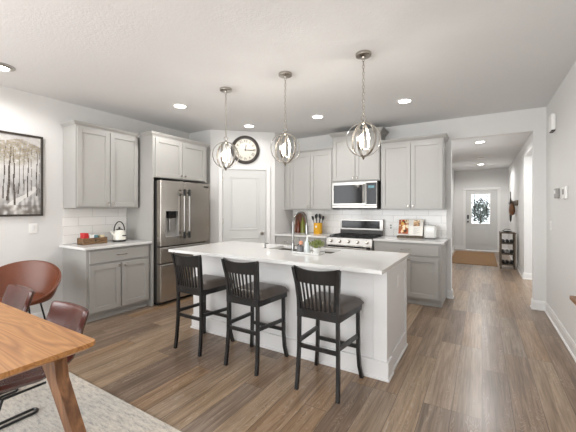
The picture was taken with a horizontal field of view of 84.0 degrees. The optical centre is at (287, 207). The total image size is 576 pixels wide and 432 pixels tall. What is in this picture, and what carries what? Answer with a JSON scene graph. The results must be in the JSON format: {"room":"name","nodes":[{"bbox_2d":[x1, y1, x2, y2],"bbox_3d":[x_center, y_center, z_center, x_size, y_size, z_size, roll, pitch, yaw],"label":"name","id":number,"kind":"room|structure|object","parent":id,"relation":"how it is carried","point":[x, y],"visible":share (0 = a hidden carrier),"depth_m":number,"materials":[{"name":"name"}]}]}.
{"room":"kitchen","nodes":[
{"label":"kitchen","id":0,"kind":"room"},
{"bbox_2d":[0,85,188,313],"bbox_3d":[-3.804,0.010,2.657,0.140,2.740,7.800,0,0,31],"label":"wall","id":1,"kind":"structure","parent":0,"point":[22,112],"depth_m":3.92,"materials":[{"name":"paint"}]},
{"bbox_2d":[0,130,42,216],"bbox_3d":[-3.281,-0.380,3.346,0.035,0.950,1.220,0,0,31],"label":"framed picture","id":2,"kind":"object","parent":1,"relation":"attached to","point":[21,155],"visible":1,"depth_m":3.68},
{"bbox_2d":[29,223,36,232],"bbox_3d":[-3.023,0.240,3.797,0.010,0.115,0.085,0,0,31],"label":"light switch","id":3,"kind":"object","parent":1,"relation":"attached to","point":[32,226],"visible":1,"depth_m":3.80,"materials":[{"name":"white plastic"}]},
{"bbox_2d":[32,310,48,318],"bbox_3d":[-4.255,1.317,1.752,0.025,0.125,5.385,0,0,31],"label":"baseboard","id":4,"kind":"structure","parent":1,"relation":"attached to","point":[39,314],"depth_m":3.86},
{"bbox_2d":[63,208,125,243],"bbox_3d":[-2.641,0.233,4.428,0.008,0.462,0.845,0,0,31],"label":"backsplash","id":5,"kind":"structure","parent":1,"relation":"attached to","point":[93,221],"depth_m":4.36,"materials":[{"name":"white tile"}]},
{"bbox_2d":[61,120,138,207],"bbox_3d":[-2.498,-0.532,4.314,0.365,1.063,0.862,0,0,31],"label":"upper cabinet","id":6,"kind":"object","parent":1,"relation":"attached to","point":[100,163],"visible":1,"depth_m":4.13,"materials":[{"name":"grey paint"}]},
{"bbox_2d":[189,130,292,243],"bbox_3d":[-0.748,0.010,5.925,2.062,2.740,0.587,0,0,-18],"label":"wall","id":7,"kind":"structure","parent":0,"point":[281,219],"depth_m":5.73,"materials":[{"name":"paint"}]},
{"bbox_2d":[218,165,269,243],"bbox_3d":[-0.760,0.318,5.629,0.910,2.125,0.084,0,0,-12],"label":"door","id":8,"kind":"structure","parent":7,"relation":"in","point":[246,194],"depth_m":5.65,"materials":[{"name":"white paint"}]},
{"bbox_2d":[231,136,259,163],"bbox_3d":[-0.751,-1.028,5.652,0.504,0.504,0.040,0,0,-12],"label":"wall clock","id":9,"kind":"object","parent":7,"relation":"attached to","point":[248,148],"visible":0.93,"depth_m":5.66,"materials":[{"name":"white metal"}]},
{"bbox_2d":[284,154,289,209],"bbox_3d":[0.068,-0.495,6.163,0.126,1.050,0.330,0,0,31],"label":"filler panel","id":10,"kind":"object","parent":7,"relation":"attached to","point":[287,167],"visible":0.29,"depth_m":6.03,"materials":[{"name":"grey paint"}]},
{"bbox_2d":[0,0,575,138],"bbox_3d":[-1.128,-1.410,1.853,5.650,0.100,9.200,0,0,31],"label":"ceiling","id":11,"kind":"structure","parent":0,"point":[133,59],"depth_m":2.85,"materials":[{"name":"paint"}]},
{"bbox_2d":[0,62,15,71],"bbox_3d":[-2.761,-1.350,3.065,0.234,0.020,0.234,0,0,31],"label":"recessed light","id":12,"kind":"object","parent":11,"relation":"in","point":[3,66],"visible":1,"depth_m":3.08,"materials":[{"name":"metal"}]},
{"bbox_2d":[172,104,187,108],"bbox_3d":[-1.438,-1.356,4.263,0.194,0.008,0.194,0,0,31],"label":"recessed light","id":13,"kind":"object","parent":11,"relation":"in","point":[182,106],"visible":1,"depth_m":4.27,"materials":[{"name":"white"}]},
{"bbox_2d":[212,87,238,170],"bbox_3d":[-0.710,-0.891,3.652,0.275,0.937,0.304,0,0,7],"label":"pendant light","id":14,"kind":"object","parent":11,"relation":"hanging from","point":[226,90],"visible":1,"depth_m":3.64,"materials":[{"name":"silver metal"}]},
{"bbox_2d":[243,124,254,127],"bbox_3d":[-0.645,-1.356,5.302,0.194,0.008,0.194,0,0,31],"label":"recessed light","id":15,"kind":"object","parent":11,"relation":"in","point":[246,125],"visible":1,"depth_m":5.29,"materials":[{"name":"white"}]},
{"bbox_2d":[270,71,299,165],"bbox_3d":[-0.027,-0.891,3.238,0.275,0.937,0.304,0,0,17],"label":"pendant light","id":16,"kind":"object","parent":11,"relation":"hanging from","point":[283,74],"visible":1,"depth_m":3.23,"materials":[{"name":"silver metal"}]},
{"bbox_2d":[311,115,323,118],"bbox_3d":[0.442,-1.356,4.761,0.194,0.008,0.194,0,0,31],"label":"recessed light","id":17,"kind":"object","parent":11,"relation":"in","point":[313,116],"visible":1,"depth_m":4.74,"materials":[{"name":"white"}]},
{"bbox_2d":[346,50,380,159],"bbox_3d":[0.665,-0.891,2.819,0.275,0.937,0.304,0,0,31],"label":"pendant light","id":18,"kind":"object","parent":11,"relation":"hanging from","point":[362,55],"visible":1,"depth_m":2.81,"materials":[{"name":"silver metal"}]},
{"bbox_2d":[397,98,412,103],"bbox_3d":[1.480,-1.356,4.061,0.194,0.008,0.194,0,0,31],"label":"recessed light","id":19,"kind":"object","parent":11,"relation":"in","point":[405,100],"visible":1,"depth_m":4.04,"materials":[{"name":"white"}]},
{"bbox_2d":[68,249,575,431],"bbox_3d":[1.592,1.410,4.122,7.950,0.060,15.900,0,0,31],"label":"floor","id":20,"kind":"structure","parent":0,"point":[485,360],"depth_m":2.67,"materials":[{"name":"brown wood"}]},
{"bbox_2d":[0,260,61,319],"bbox_3d":[-2.755,0.980,3.274,0.726,0.804,0.586,0,0,-21],"label":"barrel chair","id":21,"kind":"object","parent":20,"relation":"on","point":[44,277],"visible":0.82,"depth_m":3.46,"materials":[{"name":"leather"}]},
{"bbox_2d":[0,372,180,431],"bbox_3d":[-2.205,1.374,1.185,2.600,0.012,2.940,0,0,31],"label":"area rug","id":22,"kind":"object","parent":20,"relation":"on","point":[101,411],"visible":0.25,"depth_m":2.14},
{"bbox_2d":[0,284,34,397],"bbox_3d":[-2.296,1.005,2.405,0.522,0.722,0.569,0,0,31],"label":"dining chair","id":23,"kind":"object","parent":22,"relation":"on","point":[20,297],"visible":0.6,"depth_m":2.58,"materials":[{"name":"brown leather"}]},
{"bbox_2d":[0,301,88,429],"bbox_3d":[-1.572,1.005,1.931,0.522,0.722,0.569,0,0,31],"label":"dining chair","id":24,"kind":"object","parent":22,"relation":"on","point":[72,316],"visible":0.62,"depth_m":2.01,"materials":[{"name":"leather"}]},
{"bbox_2d":[0,302,94,431],"bbox_3d":[-2.057,0.994,1.621,2.326,0.748,1.000,0,0,31],"label":"dining table","id":25,"kind":"object","parent":22,"relation":"on","point":[28,341],"visible":1,"depth_m":1.47,"materials":[{"name":"brown wood"}]},
{"bbox_2d":[63,244,148,322],"bbox_3d":[-2.381,0.939,4.271,0.610,0.882,0.845,0,0,31],"label":"base cabinet","id":26,"kind":"object","parent":20,"relation":"on","point":[107,282],"visible":0.94,"depth_m":4.01,"materials":[{"name":"grey paint"}]},
{"bbox_2d":[59,239,151,250],"bbox_3d":[-2.397,0.481,4.259,0.615,0.030,0.888,0,0,31],"label":"countertop","id":27,"kind":"structure","parent":26,"relation":"on","point":[128,242],"depth_m":4.08,"materials":[{"name":"white stone"}]},
{"bbox_2d":[77,237,106,244],"bbox_3d":[-2.553,0.425,4.179,0.158,0.080,0.300,0,0,31],"label":"wooden crate","id":28,"kind":"object","parent":27,"relation":"on","point":[80,241],"visible":0.94,"depth_m":4.09,"materials":[{"name":"brown wood"}]},
{"bbox_2d":[80,233,88,238],"bbox_3d":[-2.605,0.389,4.094,0.100,0.135,0.055,0,0,31],"label":"box","id":29,"kind":"object","parent":28,"relation":"in","point":[82,235],"visible":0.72,"depth_m":4.07,"materials":[{"name":"red"}]},
{"bbox_2d":[110,221,125,241],"bbox_3d":[-2.357,0.324,4.467,0.190,0.283,0.174,0,0,-18],"label":"kettle","id":30,"kind":"object","parent":27,"relation":"on","point":[119,235],"visible":0.99,"depth_m":4.41,"materials":[{"name":"white metal"}]},
{"bbox_2d":[127,131,209,305],"bbox_3d":[-1.871,0.154,5.069,0.655,2.452,1.108,0,0,31],"label":"tall cabinet","id":31,"kind":"object","parent":20,"relation":"on","point":[161,156],"visible":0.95,"depth_m":4.64,"materials":[{"name":"grey paint"}]},
{"bbox_2d":[154,180,209,304],"bbox_3d":[-1.802,0.495,5.025,0.768,1.770,0.935,0,0,31],"label":"refrigerator","id":32,"kind":"object","parent":20,"relation":"on","point":[181,209],"visible":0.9,"depth_m":4.66,"materials":[{"name":"silver metal"}]},
{"bbox_2d":[171,252,233,356],"bbox_3d":[-0.867,0.909,3.228,0.440,0.949,0.494,0,0,31],"label":"bar stool","id":33,"kind":"object","parent":20,"relation":"on","point":[201,285],"visible":0.95,"depth_m":3.09,"materials":[{"name":"black wood"}]},
{"bbox_2d":[186,274,232,289],"bbox_3d":[-0.841,0.743,3.271,0.440,0.065,0.395,0,0,31],"label":"seat cushion","id":34,"kind":"object","parent":33,"relation":"on","point":[210,282],"depth_m":3.16,"materials":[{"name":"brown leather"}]},
{"bbox_2d":[221,257,288,375],"bbox_3d":[-0.304,0.909,2.887,0.440,0.949,0.494,0,0,31],"label":"bar stool","id":35,"kind":"object","parent":20,"relation":"on","point":[256,294],"visible":1,"depth_m":2.77,"materials":[{"name":"black wood"}]},
{"bbox_2d":[231,281,288,300],"bbox_3d":[-0.279,0.743,2.929,0.440,0.065,0.395,0,0,31],"label":"seat cushion","id":36,"kind":"object","parent":35,"relation":"on","point":[267,291],"depth_m":2.84,"materials":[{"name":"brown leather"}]},
{"bbox_2d":[190,248,407,382],"bbox_3d":[0.046,0.939,3.451,2.252,0.883,0.811,0,0,31],"label":"kitchen island","id":37,"kind":"object","parent":20,"relation":"on","point":[383,314],"visible":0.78,"depth_m":2.89,"materials":[{"name":"white paint"}]},
{"bbox_2d":[168,241,409,274],"bbox_3d":[-0.051,0.481,3.455,2.400,0.030,1.065,0,0,31],"label":"island countertop","id":38,"kind":"structure","parent":37,"relation":"on","point":[363,261],"depth_m":3.14,"materials":[{"name":"white stone"}]},
{"bbox_2d":[291,212,308,250],"bbox_3d":[0.135,0.253,3.525,0.121,0.425,0.254,0,0,31],"label":"faucet","id":39,"kind":"object","parent":38,"relation":"on","point":[293,245],"visible":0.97,"depth_m":3.45,"materials":[{"name":"silver metal"}]},
{"bbox_2d":[279,248,334,253],"bbox_3d":[0.189,0.594,3.610,0.788,0.193,0.338,0,0,31],"label":"sink","id":40,"kind":"object","parent":38,"relation":"in","point":[282,248],"visible":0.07,"depth_m":3.76,"materials":[{"name":"metal"}]},
{"bbox_2d":[293,251,324,254],"bbox_3d":[0.213,0.456,3.274,0.300,0.018,0.140,0,0,31],"label":"tray","id":41,"kind":"object","parent":38,"relation":"on","point":[311,252],"visible":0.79,"depth_m":3.22,"materials":[{"name":"white ceramic"}]},
{"bbox_2d":[297,246,303,251],"bbox_3d":[0.129,0.426,3.337,0.076,0.060,0.076,0,0,31],"label":"brush holder","id":42,"kind":"object","parent":41,"relation":"on","point":[299,248],"visible":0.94,"depth_m":3.31,"materials":[{"name":"grey ceramic"}]},
{"bbox_2d":[304,235,310,252],"bbox_3d":[0.199,0.366,3.288,0.060,0.179,0.060,0,0,-18],"label":"soap bottle","id":43,"kind":"object","parent":41,"relation":"on","point":[306,243],"visible":0.88,"depth_m":3.27,"materials":[{"name":"white plastic"}]},
{"bbox_2d":[308,239,324,252],"bbox_3d":[0.287,0.382,3.221,0.171,0.148,0.179,0,0,31],"label":"potted plant","id":44,"kind":"object","parent":41,"relation":"on","point":[316,249],"visible":0.98,"depth_m":3.20,"materials":[{"name":"green plant"}]},
{"bbox_2d":[276,236,326,247],"bbox_3d":[0.357,0.939,5.768,1.010,0.882,0.685,0,0,31],"label":"base cabinet","id":45,"kind":"object","parent":20,"relation":"on","point":[285,240],"visible":0.12,"depth_m":5.55,"materials":[{"name":"grey paint"}]},
{"bbox_2d":[274,232,336,237],"bbox_3d":[0.364,0.481,5.781,1.022,0.030,0.665,0,0,31],"label":"countertop","id":46,"kind":"structure","parent":45,"relation":"on","point":[323,235],"depth_m":5.63,"materials":[{"name":"white stone"}]},
{"bbox_2d":[297,218,299,232],"bbox_3d":[0.198,0.330,6.055,0.072,0.270,0.072,0,0,31],"label":"bottle","id":47,"kind":"object","parent":46,"relation":"on","point":[298,222],"visible":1,"depth_m":6.03,"materials":[{"name":"orange glass"}]},
{"bbox_2d":[295,212,306,231],"bbox_3d":[0.246,0.268,6.193,0.240,0.400,0.068,0,0,31],"label":"cutting board","id":48,"kind":"object","parent":46,"relation":"on","point":[299,216],"visible":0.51,"depth_m":6.19,"materials":[{"name":"brown wood"}]},
{"bbox_2d":[301,216,304,232],"bbox_3d":[0.278,0.310,5.994,0.084,0.310,0.084,0,0,31],"label":"bottle","id":49,"kind":"object","parent":46,"relation":"on","point":[302,221],"visible":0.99,"depth_m":5.96,"materials":[{"name":"green glass"}]},
{"bbox_2d":[314,223,321,233],"bbox_3d":[0.545,0.367,5.819,0.160,0.195,0.163,0,0,31],"label":"utensil crock","id":50,"kind":"object","parent":46,"relation":"on","point":[317,226],"visible":1,"depth_m":5.75,"materials":[{"name":"yellow ceramic"}]},
{"bbox_2d":[291,265,363,403],"bbox_3d":[0.307,0.909,2.516,0.440,0.949,0.494,0,0,31],"label":"bar stool","id":51,"kind":"object","parent":20,"relation":"on","point":[335,307],"visible":1,"depth_m":2.39,"materials":[{"name":"black wood"}]},
{"bbox_2d":[303,291,363,315],"bbox_3d":[0.333,0.743,2.559,0.440,0.065,0.395,0,0,31],"label":"seat cushion","id":52,"kind":"object","parent":51,"relation":"on","point":[348,304],"depth_m":2.46,"materials":[{"name":"brown leather"}]},
{"bbox_2d":[327,219,383,250],"bbox_3d":[1.105,0.777,5.270,0.755,1.165,0.722,0,0,31],"label":"range","id":53,"kind":"object","parent":20,"relation":"on","point":[357,234],"visible":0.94,"depth_m":5.31,"materials":[{"name":"metal"}]},
{"bbox_2d":[328,236,380,239],"bbox_3d":[1.109,0.476,5.286,0.741,0.016,0.570,0,0,31],"label":"cooktop","id":54,"kind":"object","parent":53,"relation":"in","point":[329,237],"depth_m":5.08,"materials":[{"name":"black metal"}]},
{"bbox_2d":[374,241,445,307],"bbox_3d":[1.849,0.939,4.863,0.930,0.882,0.685,0,0,31],"label":"base cabinet","id":55,"kind":"object","parent":20,"relation":"on","point":[426,263],"visible":0.47,"depth_m":4.50,"materials":[{"name":"grey paint"}]},
{"bbox_2d":[373,236,447,244],"bbox_3d":[1.870,0.481,4.869,0.970,0.030,0.665,0,0,31],"label":"countertop","id":56,"kind":"structure","parent":55,"relation":"on","point":[442,241],"depth_m":4.73,"materials":[{"name":"white stone"}]},
{"bbox_2d":[397,222,423,238],"bbox_3d":[1.921,0.340,5.021,0.380,0.250,0.170,0,0,31],"label":"cookbook stand","id":57,"kind":"object","parent":56,"relation":"on","point":[398,236],"visible":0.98,"depth_m":4.95,"materials":[{"name":"grey wood"}]},
{"bbox_2d":[398,219,423,235],"bbox_3d":[1.923,0.304,5.024,0.372,0.258,0.110,0,0,30],"label":"cookbook","id":58,"kind":"object","parent":57,"relation":"on","point":[409,227],"visible":1,"depth_m":5.01,"materials":[{"name":"paper"}]},
{"bbox_2d":[398,220,408,233],"bbox_3d":[1.827,0.295,5.063,0.145,0.230,0.007,0,-19,31],"label":"photo","id":59,"kind":"object","parent":58,"relation":"attached to","point":[403,226],"depth_m":5.06},
{"bbox_2d":[413,220,419,225],"bbox_3d":[2.001,0.236,4.979,0.090,0.095,0.004,0,-19,31],"label":"photo","id":60,"kind":"object","parent":58,"relation":"attached to","point":[416,222],"depth_m":4.98},
{"bbox_2d":[424,225,436,238],"bbox_3d":[2.158,0.362,4.843,0.170,0.206,0.160,0,0,31],"label":"toaster","id":61,"kind":"object","parent":56,"relation":"on","point":[430,231],"visible":1,"depth_m":4.78,"materials":[{"name":"white plastic"}]},
{"bbox_2d":[452,251,497,266],"bbox_3d":[5.169,1.374,8.912,1.040,0.012,2.600,0,0,31],"label":"entry rug","id":62,"kind":"object","parent":20,"relation":"on","point":[461,257],"visible":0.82,"depth_m":8.67,"materials":[{"name":"fabric"}]},
{"bbox_2d":[499,231,515,269],"bbox_3d":[5.073,0.970,7.403,0.310,0.820,0.440,0,0,31],"label":"stand","id":63,"kind":"object","parent":20,"relation":"on","point":[500,232],"visible":0.98,"depth_m":7.29,"materials":[{"name":"grey wood"}]},
{"bbox_2d":[570,295,575,304],"bbox_3d":[1.819,1.005,1.780,0.185,0.750,1.130,0,0,31],"label":"console table","id":64,"kind":"object","parent":20,"relation":"on","point":[572,298],"visible":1,"depth_m":2.23,"materials":[{"name":"brown wood"}]},
{"bbox_2d":[293,107,545,300],"bbox_3d":[1.818,0.010,5.371,3.940,2.740,0.130,0,0,31],"label":"wall","id":65,"kind":"structure","parent":0,"point":[533,120],"depth_m":4.55,"materials":[{"name":"paint"}]},
{"bbox_2d":[290,148,339,209],"bbox_3d":[0.480,-0.505,5.884,0.860,1.070,0.380,0,0,31],"label":"upper cabinet","id":66,"kind":"object","parent":65,"relation":"attached to","point":[311,173],"visible":0.94,"depth_m":5.73,"materials":[{"name":"grey paint"}]},
{"bbox_2d":[329,127,388,182],"bbox_3d":[1.195,-0.859,5.434,0.924,0.838,0.407,0,0,31],"label":"upper cabinet","id":67,"kind":"object","parent":65,"relation":"attached to","point":[347,167],"visible":0.8,"depth_m":5.29,"materials":[{"name":"grey paint"}]},
{"bbox_2d":[332,181,380,208],"bbox_3d":[1.170,-0.207,5.397,0.765,0.445,0.477,0,0,31],"label":"microwave","id":68,"kind":"object","parent":67,"relation":"attached to","point":[362,194],"visible":0.96,"depth_m":5.22,"materials":[{"name":"metal"}]},
{"bbox_2d":[293,210,446,237],"bbox_3d":[1.268,0.248,5.622,2.730,0.432,0.009,0,0,31],"label":"backsplash","id":69,"kind":"structure","parent":65,"relation":"attached to","point":[331,222],"depth_m":5.41,"materials":[{"name":"white tile"}]},
{"bbox_2d":[381,133,448,209],"bbox_3d":[1.963,-0.521,4.984,0.949,1.103,0.380,0,0,31],"label":"upper cabinet","id":70,"kind":"object","parent":65,"relation":"attached to","point":[413,169],"visible":0.99,"depth_m":4.85,"materials":[{"name":"grey paint"}]},
{"bbox_2d":[447,290,452,298],"bbox_3d":[2.474,1.317,4.882,0.080,0.125,0.025,0,0,31],"label":"baseboard","id":71,"kind":"structure","parent":65,"relation":"attached to","point":[448,291],"depth_m":4.89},
{"bbox_2d":[531,300,545,310],"bbox_3d":[3.392,1.317,4.326,0.165,0.125,0.025,0,0,31],"label":"baseboard","id":72,"kind":"structure","parent":65,"relation":"attached to","point":[538,305],"depth_m":4.33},
{"bbox_2d":[452,169,453,247],"bbox_3d":[3.848,0.070,8.016,0.130,2.620,6.500,0,0,31],"label":"wall","id":73,"kind":"structure","parent":0,"point":[452,169],"depth_m":10.15,"materials":[{"name":"paint"}]},
{"bbox_2d":[454,168,507,247],"bbox_3d":[6.273,0.070,10.434,1.770,2.620,0.150,0,0,31],"label":"wall","id":74,"kind":"structure","parent":0,"point":[487,178],"depth_m":10.40,"materials":[{"name":"paint"}]},
{"bbox_2d":[454,245,462,249],"bbox_3d":[5.691,1.317,10.685,0.255,0.125,0.025,0,0,31],"label":"baseboard","id":75,"kind":"structure","parent":74,"relation":"attached to","point":[456,246],"depth_m":10.68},
{"bbox_2d":[463,187,499,251],"bbox_3d":[6.267,0.365,10.380,1.035,2.030,0.150,0,0,31],"label":"door","id":76,"kind":"structure","parent":74,"relation":"in","point":[481,206],"depth_m":10.37,"materials":[{"name":"white paint"}]},
{"bbox_2d":[452,133,530,170],"bbox_3d":[5.602,-1.350,7.070,4.150,0.220,6.700,0,0,31],"label":"ceiling","id":77,"kind":"structure","parent":0,"point":[498,152],"depth_m":7.15,"materials":[{"name":"paint"}]},
{"bbox_2d":[508,61,575,343],"bbox_3d":[3.828,0.010,2.649,2.400,2.740,15.700,0,0,31],"label":"wall","id":78,"kind":"structure","parent":0,"point":[560,144],"depth_m":3.67,"materials":[{"name":"paint"}]},
{"bbox_2d":[508,249,523,278],"bbox_3d":[5.715,1.317,8.101,0.025,0.125,4.420,0,0,31],"label":"baseboard","id":79,"kind":"structure","parent":78,"relation":"attached to","point":[518,267],"depth_m":6.97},
{"bbox_2d":[523,272,531,279],"bbox_3d":[5.599,1.317,5.595,2.425,0.125,0.025,0,0,31],"label":"baseboard","id":80,"kind":"structure","parent":78,"relation":"attached to","point":[528,276],"depth_m":6.17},
{"bbox_2d":[549,113,555,132],"bbox_3d":[3.153,-1.009,3.819,0.045,0.202,0.180,0,0,31],"label":"door chime","id":81,"kind":"object","parent":78,"relation":"attached to","point":[552,118],"visible":1,"depth_m":3.75,"materials":[{"name":"white plastic"}]},
{"bbox_2d":[554,188,559,197],"bbox_3d":[3.032,-0.165,3.611,0.037,0.110,0.100,0,0,31],"label":"panel","id":82,"kind":"object","parent":78,"relation":"attached to","point":[557,190],"visible":1,"depth_m":3.57,"materials":[{"name":"grey plastic"}]},
{"bbox_2d":[544,302,575,361],"bbox_3d":[1.159,1.317,0.508,0.025,0.125,8.870,0,0,31],"label":"baseboard","id":83,"kind":"structure","parent":78,"relation":"attached to","point":[564,335],"depth_m":3.39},
{"bbox_2d":[561,186,567,198],"bbox_3d":[2.851,-0.158,3.300,0.024,0.125,0.180,0,0,31],"label":"thermostat","id":84,"kind":"object","parent":78,"relation":"attached to","point":[564,190],"visible":1,"depth_m":3.25,"materials":[{"name":"white plastic"}]},
{"bbox_3d":[5.616,-0.120,7.997,0.082,0.120,1.800,0,0,31],"label":"wall rack","id":85,"kind":"object","parent":78,"relation":"attached to","visible":0},
{"bbox_2d":[509,192,511,221],"bbox_3d":[5.571,-0.030,8.008,0.067,0.760,0.102,0,0,31],"label":"umbrella","id":86,"kind":"object","parent":85,"relation":"hanging from","point":[510,216],"visible":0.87,"depth_m":7.98,"materials":[{"name":"black fabric"}]},
{"bbox_2d":[509,204,514,214],"bbox_3d":[5.373,-0.006,7.677,0.130,0.373,0.260,0,0,31],"label":"shoulder bag","id":87,"kind":"object","parent":85,"relation":"hanging from","point":[511,207],"visible":1,"depth_m":7.60,"materials":[{"name":"brown leather"}]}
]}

